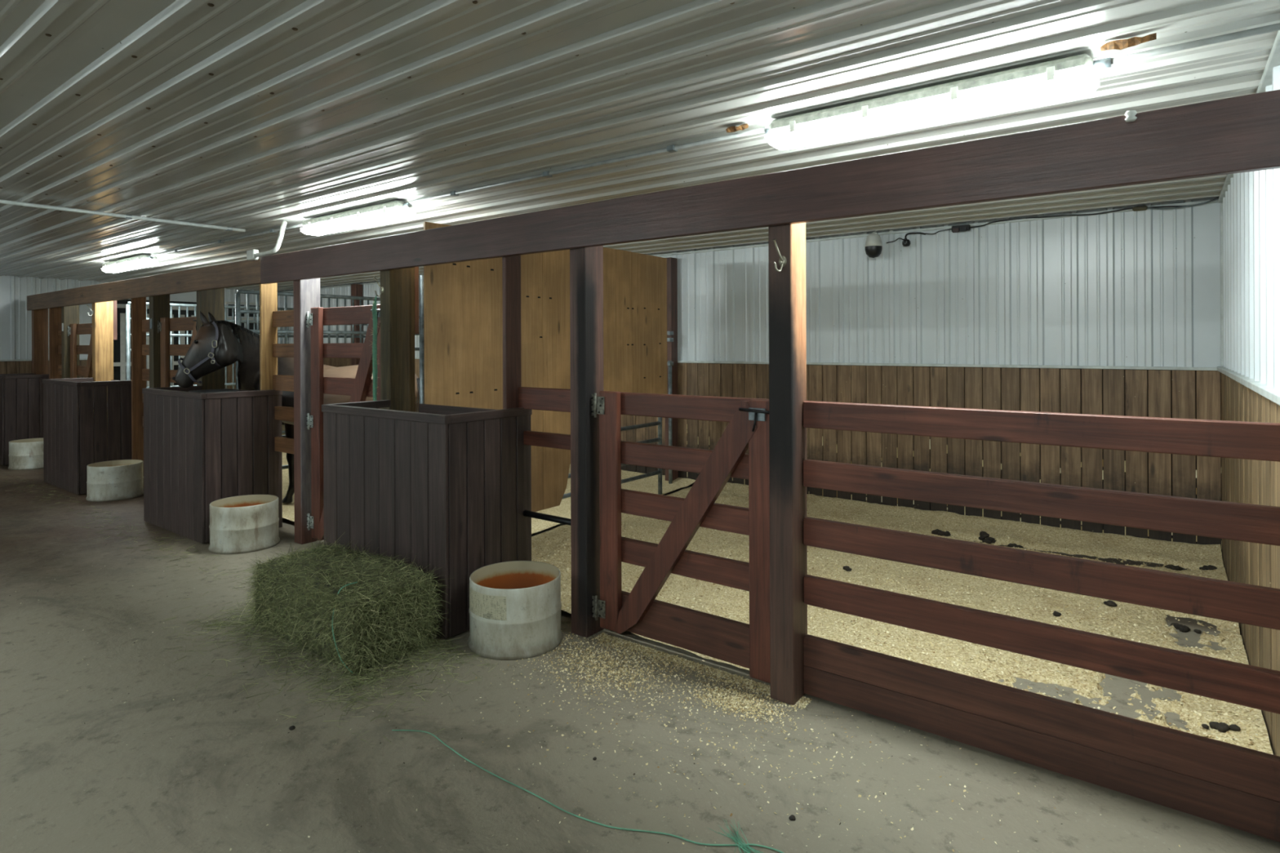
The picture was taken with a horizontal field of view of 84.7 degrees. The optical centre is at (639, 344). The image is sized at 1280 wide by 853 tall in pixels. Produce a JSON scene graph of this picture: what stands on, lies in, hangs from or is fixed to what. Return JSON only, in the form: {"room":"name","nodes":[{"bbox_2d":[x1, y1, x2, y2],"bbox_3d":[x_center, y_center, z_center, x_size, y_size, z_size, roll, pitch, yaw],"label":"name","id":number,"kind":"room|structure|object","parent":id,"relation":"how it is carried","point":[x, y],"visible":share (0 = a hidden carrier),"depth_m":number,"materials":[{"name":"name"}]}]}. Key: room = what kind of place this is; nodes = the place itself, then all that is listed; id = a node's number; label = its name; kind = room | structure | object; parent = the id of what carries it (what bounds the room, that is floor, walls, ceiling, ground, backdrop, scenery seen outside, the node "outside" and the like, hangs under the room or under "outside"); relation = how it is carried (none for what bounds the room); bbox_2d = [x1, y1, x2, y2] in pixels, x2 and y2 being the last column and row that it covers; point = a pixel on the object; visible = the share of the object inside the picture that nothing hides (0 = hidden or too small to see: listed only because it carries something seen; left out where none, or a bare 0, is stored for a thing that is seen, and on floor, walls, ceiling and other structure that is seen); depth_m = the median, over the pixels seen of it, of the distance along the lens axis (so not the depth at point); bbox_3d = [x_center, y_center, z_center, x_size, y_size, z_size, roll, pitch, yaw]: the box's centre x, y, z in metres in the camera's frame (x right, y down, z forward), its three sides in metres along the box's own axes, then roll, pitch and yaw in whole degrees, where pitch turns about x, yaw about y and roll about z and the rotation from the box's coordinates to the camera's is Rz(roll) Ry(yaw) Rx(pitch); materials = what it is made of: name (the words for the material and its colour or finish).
{"room":"farm building","nodes":[
{"label":"farm building","id":0,"kind":"room"},
{"bbox_2d":[0,275,259,431],"bbox_3d":[-9.215,0.286,9.291,0.045,2.503,8.797,0,0,37],"label":"wall","id":1,"kind":"structure","parent":0,"point":[15,321],"depth_m":9.96,"materials":[{"name":"white metal"}]},
{"bbox_2d":[0,358,87,361],"bbox_3d":[-10.014,0.224,8.204,0.029,0.022,6.100,0,0,37],"label":"trim","id":2,"kind":"structure","parent":1,"relation":"attached to","point":[79,358],"depth_m":9.90,"materials":[{"name":"brown wood"}]},
{"bbox_2d":[113,299,196,386],"bbox_3d":[-7.732,0.411,11.269,0.060,2.240,1.580,0,0,37],"label":"window","id":3,"kind":"structure","parent":1,"relation":"in","point":[119,344],"depth_m":10.90,"materials":[{"name":"white plastic"}]},
{"bbox_2d":[225,301,259,334],"bbox_3d":[-6.903,-0.332,12.332,0.025,0.820,0.680,0,0,37],"label":"window","id":4,"kind":"structure","parent":1,"relation":"in","point":[251,325],"depth_m":12.29,"materials":[{"name":"white plastic"}]},
{"bbox_2d":[0,0,1279,290],"bbox_3d":[-2.969,-0.981,4.587,15.650,0.020,8.777,0,0,37],"label":"ceiling","id":5,"kind":"structure","parent":0,"point":[100,100],"depth_m":2.84,"materials":[{"name":"white paint"}]},
{"bbox_2d":[0,199,245,231],"bbox_3d":[-4.853,-0.948,3.840,0.053,0.027,5.120,0,0,37],"label":"conduit","id":6,"kind":"object","parent":5,"relation":"attached to","point":[4,202],"visible":1,"depth_m":5.17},
{"bbox_2d":[102,254,158,272],"bbox_3d":[-5.752,-0.905,7.909,1.340,0.110,0.160,0,0,37],"label":"strip light","id":7,"kind":"object","parent":5,"relation":"attached to","point":[143,260],"visible":1,"depth_m":7.73,"materials":[{"name":"white plastic"}]},
{"bbox_2d":[102,260,158,272],"bbox_3d":[-5.756,-0.873,7.912,1.274,0.047,0.158,0,0,37],"label":"diffuser","id":8,"kind":"object","parent":7,"relation":"attached to","point":[125,265],"depth_m":7.81,"materials":[{"name":"white plastic"}]},
{"bbox_2d":[151,223,302,257],"bbox_3d":[-3.933,-0.952,6.543,3.220,0.026,0.040,0,0,37],"label":"conduit","id":9,"kind":"object","parent":5,"relation":"attached to","point":[272,230],"visible":0.95,"depth_m":6.40,"materials":[{"name":"grey paint"}]},
{"bbox_2d":[254,220,287,257],"bbox_3d":[-2.884,-0.842,5.549,0.332,0.293,0.171,0,0,37],"label":"conduit","id":10,"kind":"object","parent":5,"relation":"attached to","point":[284,223],"visible":1,"depth_m":5.45,"materials":[{"name":"white plastic"}]},
{"bbox_2d":[300,200,415,235],"bbox_3d":[-2.097,-0.920,5.166,1.340,0.110,0.160,0,0,37],"label":"strip light","id":11,"kind":"object","parent":5,"relation":"attached to","point":[395,211],"visible":1,"depth_m":5.03,"materials":[{"name":"white plastic"}]},
{"bbox_2d":[408,127,765,204],"bbox_3d":[-0.497,-0.966,3.965,2.650,0.026,0.040,0,0,37],"label":"conduit","id":12,"kind":"object","parent":5,"relation":"attached to","point":[673,148],"visible":1,"depth_m":3.72,"materials":[{"name":"grey paint"}]},
{"bbox_2d":[725,123,748,132],"bbox_3d":[0.441,-0.982,3.192,0.110,0.025,0.046,0,0,37],"label":"wood splinter","id":13,"kind":"object","parent":5,"relation":"attached to","point":[731,129],"visible":1,"depth_m":3.18,"materials":[{"name":"brown wood"}]},
{"bbox_2d":[764,53,1111,150],"bbox_3d":[1.086,-0.932,2.777,1.290,0.110,0.160,0,0,37],"label":"strip light","id":14,"kind":"object","parent":5,"relation":"attached to","point":[1073,76],"visible":1,"depth_m":2.65,"materials":[{"name":"white plastic"}]},
{"bbox_2d":[1100,32,1156,51],"bbox_3d":[1.597,-0.985,2.299,0.150,0.029,0.042,0,0,37],"label":"wood splinter","id":15,"kind":"object","parent":5,"relation":"attached to","point":[1121,44],"visible":1,"depth_m":2.29,"materials":[{"name":"brown wood"}]},
{"bbox_2d":[1111,22,1279,64],"bbox_3d":[1.789,-0.967,2.255,0.460,0.026,0.022,0,0,36],"label":"conduit","id":16,"kind":"object","parent":5,"relation":"attached to","point":[1274,27],"visible":1,"depth_m":2.25,"materials":[{"name":"grey paint"}]},
{"bbox_2d":[0,459,1279,852],"bbox_3d":[-2.959,1.572,4.587,15.650,0.120,8.777,0,0,37],"label":"floor","id":17,"kind":"structure","parent":0,"point":[68,784],"depth_m":2.58,"materials":[{"name":"concrete"}]},
{"bbox_2d":[0,373,48,465],"bbox_3d":[-8.088,0.954,9.259,0.632,1.133,0.610,0,0,37],"label":"bin","id":18,"kind":"object","parent":17,"relation":"on","point":[14,394],"visible":0.57,"depth_m":8.97,"materials":[{"name":"brown wood"}]},
{"bbox_2d":[8,437,43,470],"bbox_3d":[-7.598,1.363,8.795,0.479,0.335,0.469,0,0,37],"label":"tub","id":19,"kind":"object","parent":17,"relation":"on","point":[24,454],"visible":0.68,"depth_m":8.60,"materials":[{"name":"white plastic"}]},
{"bbox_2d":[31,308,48,384],"bbox_3d":[-8.266,0.438,9.684,0.110,2.190,0.156,0,0,37],"label":"post","id":20,"kind":"object","parent":17,"relation":"on","point":[39,317],"visible":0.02,"depth_m":9.64,"materials":[{"name":"brown wood"}]},
{"bbox_2d":[48,306,62,378],"bbox_3d":[-7.664,0.436,9.219,0.030,2.190,0.136,0,0,37],"label":"post","id":21,"kind":"object","parent":17,"relation":"on","point":[55,313],"visible":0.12,"depth_m":9.20,"materials":[{"name":"brown wood"}]},
{"bbox_2d":[61,304,79,378],"bbox_3d":[-7.194,0.434,8.879,0.110,2.190,0.156,0,0,37],"label":"post","id":22,"kind":"object","parent":17,"relation":"on","point":[69,314],"visible":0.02,"depth_m":8.82,"materials":[{"name":"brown wood"}]},
{"bbox_2d":[57,324,62,374],"bbox_3d":[-7.424,0.315,9.085,0.495,1.140,0.038,0,0,37],"label":"fence","id":23,"kind":"object","parent":22,"relation":"attached to","point":[60,366],"visible":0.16,"depth_m":9.17,"materials":[{"name":"brown wood"}]},
{"bbox_2d":[67,323,92,377],"bbox_3d":[-6.733,0.615,8.531,1.097,1.755,0.110,0,0,37],"label":"gate","id":24,"kind":"object","parent":22,"relation":"attached to","point":[74,329],"visible":0.3,"depth_m":8.71,"materials":[{"name":"brown wood"}]},
{"bbox_2d":[42,377,146,494],"bbox_3d":[-5.945,0.946,7.651,1.182,1.133,0.610,0,0,37],"label":"bin","id":25,"kind":"object","parent":17,"relation":"on","point":[73,440],"visible":0.83,"depth_m":7.28,"materials":[{"name":"brown wood"}]},
{"bbox_2d":[92,300,117,446],"bbox_3d":[-6.248,0.430,8.207,0.110,2.190,0.216,0,0,37],"label":"post","id":26,"kind":"object","parent":17,"relation":"on","point":[104,331],"visible":0.3,"depth_m":8.15,"materials":[{"name":"brown wood"}]},
{"bbox_2d":[26,257,260,310],"bbox_3d":[-5.715,-0.582,7.643,6.747,0.201,0.038,0,0,37],"label":"beam","id":27,"kind":"structure","parent":26,"relation":"attached to","point":[244,273],"depth_m":6.87,"materials":[{"name":"brown wood"}]},
{"bbox_2d":[246,249,258,260],"bbox_3d":[-3.104,-0.718,5.631,0.120,0.080,0.044,0,0,37],"label":"junction box","id":28,"kind":"object","parent":27,"relation":"attached to","point":[251,253],"visible":0.96,"depth_m":5.60,"materials":[{"name":"white plastic"}]},
{"bbox_2d":[85,459,143,502],"bbox_3d":[-5.246,1.354,7.030,0.479,0.335,0.469,0,0,37],"label":"tub","id":29,"kind":"object","parent":17,"relation":"on","point":[122,479],"visible":0.99,"depth_m":6.86,"materials":[{"name":"white plastic"}]},
{"bbox_2d":[130,297,146,487],"bbox_3d":[-5.314,0.426,7.452,0.030,2.190,0.131,0,0,37],"label":"post","id":30,"kind":"object","parent":17,"relation":"on","point":[138,305],"visible":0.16,"depth_m":7.43,"materials":[{"name":"brown wood"}]},
{"bbox_2d":[149,294,170,387],"bbox_3d":[-4.876,0.425,7.136,0.110,2.190,0.151,0,0,37],"label":"post","id":31,"kind":"object","parent":17,"relation":"on","point":[159,305],"visible":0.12,"depth_m":7.08,"materials":[{"name":"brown wood"}]},
{"bbox_2d":[142,319,149,426],"bbox_3d":[-5.089,0.305,7.332,0.455,1.140,0.038,0,0,37],"label":"fence","id":32,"kind":"object","parent":31,"relation":"attached to","point":[145,323],"visible":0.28,"depth_m":7.40,"materials":[{"name":"brown wood"}]},
{"bbox_2d":[157,316,196,387],"bbox_3d":[-4.422,0.605,6.796,1.077,1.755,0.110,0,0,37],"label":"gate","id":33,"kind":"object","parent":31,"relation":"attached to","point":[166,325],"visible":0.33,"depth_m":7.00,"materials":[{"name":"brown wood"}]},
{"bbox_2d":[196,288,224,390],"bbox_3d":[-3.951,0.421,6.470,0.110,2.190,0.196,0,0,37],"label":"post","id":34,"kind":"object","parent":17,"relation":"on","point":[212,301],"visible":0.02,"depth_m":6.43,"materials":[{"name":"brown wood"}]},
{"bbox_2d":[142,386,282,543],"bbox_3d":[-3.589,0.936,5.883,1.182,1.133,0.610,0,0,37],"label":"bin","id":35,"kind":"object","parent":17,"relation":"on","point":[200,449],"visible":0.89,"depth_m":5.55,"materials":[{"name":"brown wood"}]},
{"bbox_2d":[188,389,239,393],"bbox_3d":[-3.426,0.420,5.661,0.360,0.102,0.360,0,0,37],"label":"pan","id":36,"kind":"object","parent":35,"relation":"in","point":[203,391],"visible":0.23,"depth_m":5.74,"materials":[{"name":"black rubber"}]},
{"bbox_2d":[208,494,279,554],"bbox_3d":[-2.978,1.345,5.296,0.479,0.335,0.469,0,0,37],"label":"tub","id":37,"kind":"object","parent":17,"relation":"on","point":[249,523],"visible":1,"depth_m":5.13,"materials":[{"name":"white plastic"}]},
{"bbox_2d":[125,301,367,433],"bbox_3d":[-5.124,0.503,9.580,0.042,2.036,3.170,0,0,37],"label":"panel","id":38,"kind":"object","parent":17,"relation":"on","point":[128,318],"visible":0.15,"depth_m":8.81,"materials":[{"name":"white metal"}]},
{"bbox_2d":[0,472,529,745],"bbox_3d":[-4.244,1.490,5.414,8.885,0.050,1.399,0,0,34],"label":"hay","id":39,"kind":"object","parent":17,"relation":"on","point":[355,680],"visible":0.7,"depth_m":3.30},
{"bbox_2d":[259,283,277,390],"bbox_3d":[-3.031,0.417,5.739,0.030,2.190,0.131,0,0,37],"label":"post","id":40,"kind":"object","parent":17,"relation":"on","point":[268,292],"visible":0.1,"depth_m":5.72,"materials":[{"name":"brown wood"}]},
{"bbox_2d":[288,725,295,730],"bbox_3d":[-1.363,1.502,2.752,0.024,0.014,0.024,0,0,37],"label":"droppings","id":41,"kind":"object","parent":17,"relation":"on","point":[292,727],"visible":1,"depth_m":2.75},
{"bbox_2d":[293,278,319,544],"bbox_3d":[-2.555,0.415,5.399,0.108,2.190,0.158,0,0,37],"label":"post","id":42,"kind":"object","parent":17,"relation":"on","point":[306,292],"visible":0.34,"depth_m":5.34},
{"bbox_2d":[272,310,293,454],"bbox_3d":[-2.789,0.296,5.607,0.505,1.140,0.038,0,0,37],"label":"fence","id":43,"kind":"object","parent":42,"relation":"attached to","point":[283,318],"visible":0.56,"depth_m":5.63,"materials":[{"name":"brown wood"}]},
{"bbox_2d":[306,303,380,540],"bbox_3d":[-2.096,0.596,5.051,1.062,1.755,0.110,0,0,37],"label":"gate","id":44,"kind":"object","parent":42,"relation":"attached to","point":[360,387],"visible":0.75,"depth_m":5.25,"materials":[{"name":"brown wood"}]},
{"bbox_2d":[235,289,419,469],"bbox_3d":[-2.844,0.493,7.869,0.042,2.036,3.170,0,0,37],"label":"panel","id":45,"kind":"object","parent":17,"relation":"on","point":[238,311],"visible":0.2,"depth_m":6.97,"materials":[{"name":"white metal"}]},
{"bbox_2d":[234,531,452,683],"bbox_3d":[-1.540,1.264,3.637,1.293,0.480,0.716,0,0,40],"label":"hay bale","id":46,"kind":"object","parent":17,"relation":"on","point":[357,611],"visible":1,"depth_m":3.42},
{"bbox_2d":[351,284,362,365],"bbox_3d":[-4.463,0.283,11.078,0.140,2.470,0.120,0,0,37],"label":"post","id":47,"kind":"object","parent":17,"relation":"on","point":[356,289],"visible":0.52,"depth_m":11.02,"materials":[{"name":"brown wood"}]},
{"bbox_2d":[380,266,418,412],"bbox_3d":[-1.615,0.411,4.742,0.110,2.190,0.236,0,0,37],"label":"post","id":48,"kind":"object","parent":17,"relation":"on","point":[399,300],"visible":0.34,"depth_m":4.67,"materials":[{"name":"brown wood"}]},
{"bbox_2d":[373,275,383,296],"bbox_3d":[-1.733,-0.385,4.648,0.067,0.135,0.030,0,0,-32],"label":"coat hook","id":49,"kind":"object","parent":48,"relation":"attached to","point":[382,287],"visible":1,"depth_m":4.65,"materials":[{"name":"silver metal"}]},
{"bbox_2d":[369,294,379,400],"bbox_3d":[-1.744,0.043,4.616,0.105,0.745,0.061,0,0,37],"label":"rope","id":50,"kind":"object","parent":49,"relation":"hanging from","point":[375,332],"visible":0.96,"depth_m":4.61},
{"bbox_2d":[321,400,532,639],"bbox_3d":[-1.272,0.927,4.143,1.182,1.133,0.610,0,0,37],"label":"bin","id":51,"kind":"object","parent":17,"relation":"on","point":[450,486],"visible":0.66,"depth_m":3.80,"materials":[{"name":"brown wood"}]},
{"bbox_2d":[281,424,695,533],"bbox_3d":[-3.932,1.454,8.705,8.850,0.094,3.297,0,0,37],"label":"bedding","id":52,"kind":"object","parent":17,"relation":"on","point":[649,484],"visible":0.02,"depth_m":7.12,"materials":[{"name":"brown wood"}]},
{"bbox_2d":[172,311,419,503],"bbox_3d":[-2.609,0.601,6.064,2.323,1.756,1.036,0,0,7],"label":"horse","id":53,"kind":"object","parent":52,"relation":"on","point":[215,346],"visible":0.36,"depth_m":5.93},
{"bbox_2d":[502,254,521,408],"bbox_3d":[-0.728,0.408,4.004,0.030,2.190,0.121,0,0,37],"label":"post","id":54,"kind":"object","parent":17,"relation":"on","point":[511,265],"visible":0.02,"depth_m":3.98,"materials":[{"name":"brown wood"}]},
{"bbox_2d":[467,560,563,660],"bbox_3d":[-0.632,1.335,3.573,0.479,0.335,0.469,0,0,37],"label":"tub","id":55,"kind":"object","parent":17,"relation":"on","point":[514,611],"visible":1,"depth_m":3.40,"materials":[{"name":"white plastic"}]},
{"bbox_2d":[418,275,662,499],"bbox_3d":[-0.629,0.517,5.797,0.042,1.970,2.785,0,0,37],"label":"panel","id":56,"kind":"object","parent":17,"relation":"on","point":[659,423],"visible":0.25,"depth_m":5.79,"materials":[{"name":"metal"}]},
{"bbox_2d":[423,222,667,511],"bbox_3d":[-0.579,0.222,5.756,0.020,2.140,2.796,0,0,37],"label":"wall","id":57,"kind":"structure","parent":56,"relation":"attached to","point":[463,301],"depth_m":5.49,"materials":[{"name":"brown wood"}]},
{"bbox_2d":[0,546,1169,852],"bbox_3d":[-0.943,1.502,2.901,6.998,0.007,1.700,0,0,37],"label":"debris","id":58,"kind":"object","parent":17,"relation":"on","point":[207,546],"depth_m":2.61,"materials":[{"name":"black"}]},
{"bbox_2d":[569,245,604,638],"bbox_3d":[-0.277,0.406,3.681,0.110,2.190,0.146,0,0,37],"label":"post","id":59,"kind":"object","parent":17,"relation":"on","point":[586,264],"visible":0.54,"depth_m":3.63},
{"bbox_2d":[518,386,570,525],"bbox_3d":[-0.495,0.609,3.881,0.475,0.733,0.046,0,0,37],"label":"fence","id":60,"kind":"object","parent":59,"relation":"attached to","point":[529,397],"visible":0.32,"depth_m":3.88,"materials":[{"name":"brown wood"}]},
{"bbox_2d":[591,391,770,683],"bbox_3d":[0.181,0.851,3.343,1.054,1.227,0.110,0,0,37],"label":"gate","id":61,"kind":"object","parent":59,"relation":"attached to","point":[637,611],"visible":0.86,"depth_m":3.31,"materials":[{"name":"brown wood"}]},
{"bbox_2d":[260,89,1279,284],"bbox_3d":[-0.588,-0.602,3.795,6.067,0.216,0.038,0,0,37],"label":"beam","id":62,"kind":"structure","parent":59,"relation":"attached to","point":[1237,134],"depth_m":2.64,"materials":[{"name":"brown wood"}]},
{"bbox_2d":[1124,110,1137,122],"bbox_3d":[1.517,-0.706,2.171,0.032,0.030,0.033,0,0,37],"label":"insulator","id":63,"kind":"object","parent":62,"relation":"attached to","point":[1130,114],"visible":1,"depth_m":2.16,"materials":[{"name":"white plastic"}]},
{"bbox_2d":[391,729,783,852],"bbox_3d":[-0.242,1.484,2.349,1.637,0.032,0.188,0,0,25],"label":"twine","id":64,"kind":"object","parent":17,"relation":"on","point":[745,849],"visible":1,"depth_m":2.16,"materials":[{"name":"green plastic"}]},
{"bbox_2d":[664,257,678,484],"bbox_3d":[0.323,0.289,7.442,0.120,2.420,0.190,0,0,37],"label":"post","id":65,"kind":"object","parent":17,"relation":"on","point":[670,424],"visible":0.7,"depth_m":7.43,"materials":[{"name":"brown wood"}]},
{"bbox_2d":[768,222,807,705],"bbox_3d":[0.632,0.403,3.000,0.107,2.190,0.148,0,0,37],"label":"post","id":66,"kind":"object","parent":17,"relation":"on","point":[787,287],"visible":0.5,"depth_m":2.95,"materials":[{"name":"brown wood"}]},
{"bbox_2d":[772,238,786,271],"bbox_3d":[0.576,-0.369,2.910,0.041,0.136,0.061,0,0,37],"label":"coat hook","id":67,"kind":"object","parent":66,"relation":"attached to","point":[782,261],"visible":1,"depth_m":2.92,"materials":[{"name":"silver metal"}]},
{"bbox_2d":[803,400,1279,842],"bbox_3d":[1.315,0.858,2.541,1.527,1.241,0.038,0,0,37],"label":"fence","id":68,"kind":"object","parent":66,"relation":"attached to","point":[1231,785],"visible":1,"depth_m":2.42,"materials":[{"name":"brown wood"}]},
{"bbox_2d":[402,626,1180,851],"bbox_3d":[0.518,1.495,2.392,4.266,0.010,1.265,0,0,37],"label":"wood shavings","id":69,"kind":"object","parent":17,"relation":"on","point":[678,660],"visible":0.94,"depth_m":3.11},
{"bbox_2d":[788,814,795,821],"bbox_3d":[0.481,1.495,2.218,0.021,0.012,0.023,0,0,37],"label":"droppings","id":70,"kind":"object","parent":17,"relation":"on","point":[792,817],"visible":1,"depth_m":2.21},
{"bbox_2d":[531,482,1273,755],"bbox_3d":[1.290,1.503,4.720,4.187,0.244,3.402,0,0,37],"label":"bedding","id":71,"kind":"object","parent":17,"relation":"on","point":[1215,553],"visible":0.3,"depth_m":4.11,"materials":[{"name":"brown wood"}]},
{"bbox_2d":[842,565,851,571],"bbox_3d":[1.343,1.453,4.559,0.043,0.027,0.076,0,0,-8],"label":"droppings","id":72,"kind":"object","parent":71,"relation":"on","point":[846,568],"visible":1,"depth_m":4.54},
{"bbox_2d":[531,485,1266,752],"bbox_3d":[1.321,1.442,4.687,4.090,0.111,3.373,0,0,37],"label":"chips","id":73,"kind":"object","parent":71,"relation":"on","point":[837,519],"visible":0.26,"depth_m":4.00,"materials":[{"name":"beige wood"}]},
{"bbox_2d":[931,528,951,536],"bbox_3d":[2.325,1.449,5.410,0.141,0.046,0.107,0,0,37],"label":"droppings","id":74,"kind":"object","parent":71,"relation":"on","point":[937,531],"visible":1,"depth_m":5.38},
{"bbox_2d":[977,531,996,544],"bbox_3d":[2.612,1.458,5.306,0.091,0.074,0.145,0,0,-8],"label":"droppings","id":75,"kind":"object","parent":71,"relation":"on","point":[983,535],"visible":0.98,"depth_m":5.30},
{"bbox_2d":[1007,543,1023,548],"bbox_3d":[2.732,1.468,5.104,0.097,0.064,0.155,0,0,21],"label":"droppings","id":76,"kind":"object","parent":71,"relation":"on","point":[1011,545],"visible":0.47,"depth_m":5.07},
{"bbox_2d":[1053,610,1061,617],"bbox_3d":[2.237,1.445,3.768,0.040,0.025,0.048,0,0,37],"label":"droppings","id":77,"kind":"object","parent":71,"relation":"on","point":[1056,614],"visible":1,"depth_m":3.75},
{"bbox_2d":[1103,600,1117,607],"bbox_3d":[2.601,1.433,3.886,0.064,0.033,0.047,0,0,37],"label":"droppings","id":78,"kind":"object","parent":71,"relation":"on","point":[1110,603],"visible":1,"depth_m":3.87},
{"bbox_2d":[1164,564,1182,570],"bbox_3d":[3.468,1.455,4.573,0.091,0.048,0.089,0,0,-26],"label":"droppings","id":79,"kind":"object","parent":71,"relation":"on","point":[1169,566],"visible":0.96,"depth_m":4.54},
{"bbox_2d":[1169,622,1201,634],"bbox_3d":[2.833,1.481,3.655,0.076,0.033,0.129,0,0,-35],"label":"droppings","id":80,"kind":"object","parent":71,"relation":"on","point":[1181,628],"visible":1,"depth_m":3.65},
{"bbox_2d":[1199,564,1217,570],"bbox_3d":[3.646,1.440,4.508,0.090,0.055,0.069,0,0,37],"label":"droppings","id":81,"kind":"object","parent":71,"relation":"on","point":[1210,566],"visible":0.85,"depth_m":4.50},
{"bbox_2d":[1201,721,1240,733],"bbox_3d":[2.184,1.438,2.641,0.063,0.039,0.109,0,0,-36],"label":"droppings","id":82,"kind":"object","parent":71,"relation":"on","point":[1223,727],"visible":1,"depth_m":2.63},
{"bbox_2d":[277,196,1222,553],"bbox_3d":[-1.288,0.254,8.806,13.267,2.503,0.035,0,0,37],"label":"wall","id":83,"kind":"structure","parent":0,"point":[1138,288],"depth_m":5.70,"materials":[{"name":"white metal"}]},
{"bbox_2d":[280,200,1217,370],"bbox_3d":[-1.303,-0.389,8.805,13.247,1.178,0.031,0,0,37],"label":"trim","id":84,"kind":"structure","parent":83,"relation":"attached to","point":[1215,201],"depth_m":5.87,"materials":[{"name":"white metal"}]},
{"bbox_2d":[864,230,882,257],"bbox_3d":[2.050,-0.883,6.143,0.146,0.255,0.198,0,0,37],"label":"security camera","id":85,"kind":"object","parent":83,"relation":"attached to","point":[873,246],"visible":1,"depth_m":6.07,"materials":[{"name":"white plastic"}]},
{"bbox_2d":[886,237,905,243],"bbox_3d":[2.231,-0.913,6.115,0.174,0.047,0.014,0,0,37],"label":"cable","id":86,"kind":"object","parent":83,"relation":"attached to","point":[899,237],"visible":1,"depth_m":6.12,"materials":[{"name":"black rubber"}]},
{"bbox_2d":[902,231,925,246],"bbox_3d":[2.337,-0.903,6.000,0.188,0.122,0.072,0,0,32],"label":"camera","id":87,"kind":"object","parent":83,"relation":"attached to","point":[906,242],"visible":1,"depth_m":6.01,"materials":[{"name":"black plastic"}]},
{"bbox_2d":[969,197,1218,227],"bbox_3d":[3.341,-0.983,5.288,1.582,0.051,0.028,0,0,37],"label":"cable","id":88,"kind":"object","parent":83,"relation":"attached to","point":[1216,197],"visible":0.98,"depth_m":5.31,"materials":[{"name":"black rubber"}]},
{"bbox_2d":[951,224,970,232],"bbox_3d":[2.647,-0.957,5.797,0.140,0.058,0.045,0,0,37],"label":"power adapter","id":89,"kind":"object","parent":88,"relation":"attached to","point":[955,228],"visible":1,"depth_m":5.78,"materials":[{"name":"black plastic"}]},
{"bbox_2d":[925,228,951,234],"bbox_3d":[2.511,-0.949,5.908,0.211,0.035,0.011,0,0,36],"label":"cable","id":90,"kind":"object","parent":89,"relation":"attached to","point":[948,228],"visible":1,"depth_m":5.90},
{"bbox_2d":[1132,205,1147,211],"bbox_3d":[3.613,-0.984,5.077,0.090,0.029,0.032,0,0,37],"label":"wrap","id":91,"kind":"object","parent":88,"relation":"attached to","point":[1143,207],"visible":1,"depth_m":5.07,"materials":[{"name":"brown plastic"}]},
{"bbox_2d":[1147,198,1217,208],"bbox_3d":[3.798,-0.980,4.932,0.402,0.043,0.014,0,0,38],"label":"cable","id":92,"kind":"object","parent":88,"relation":"hanging from","point":[1216,198],"visible":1,"depth_m":4.92,"materials":[{"name":"black rubber"}]},
{"bbox_2d":[1221,65,1279,756],"bbox_3d":[2.493,0.238,2.804,0.035,2.503,5.077,0,0,37],"label":"wall","id":93,"kind":"structure","parent":0,"point":[1251,200],"depth_m":3.07,"materials":[{"name":"white paint"}]},
{"bbox_2d":[1217,30,1279,405],"bbox_3d":[2.474,-0.404,2.809,0.044,1.178,5.065,0,0,37],"label":"trim","id":94,"kind":"structure","parent":93,"relation":"attached to","point":[1268,392],"depth_m":2.88,"materials":[{"name":"white metal"}]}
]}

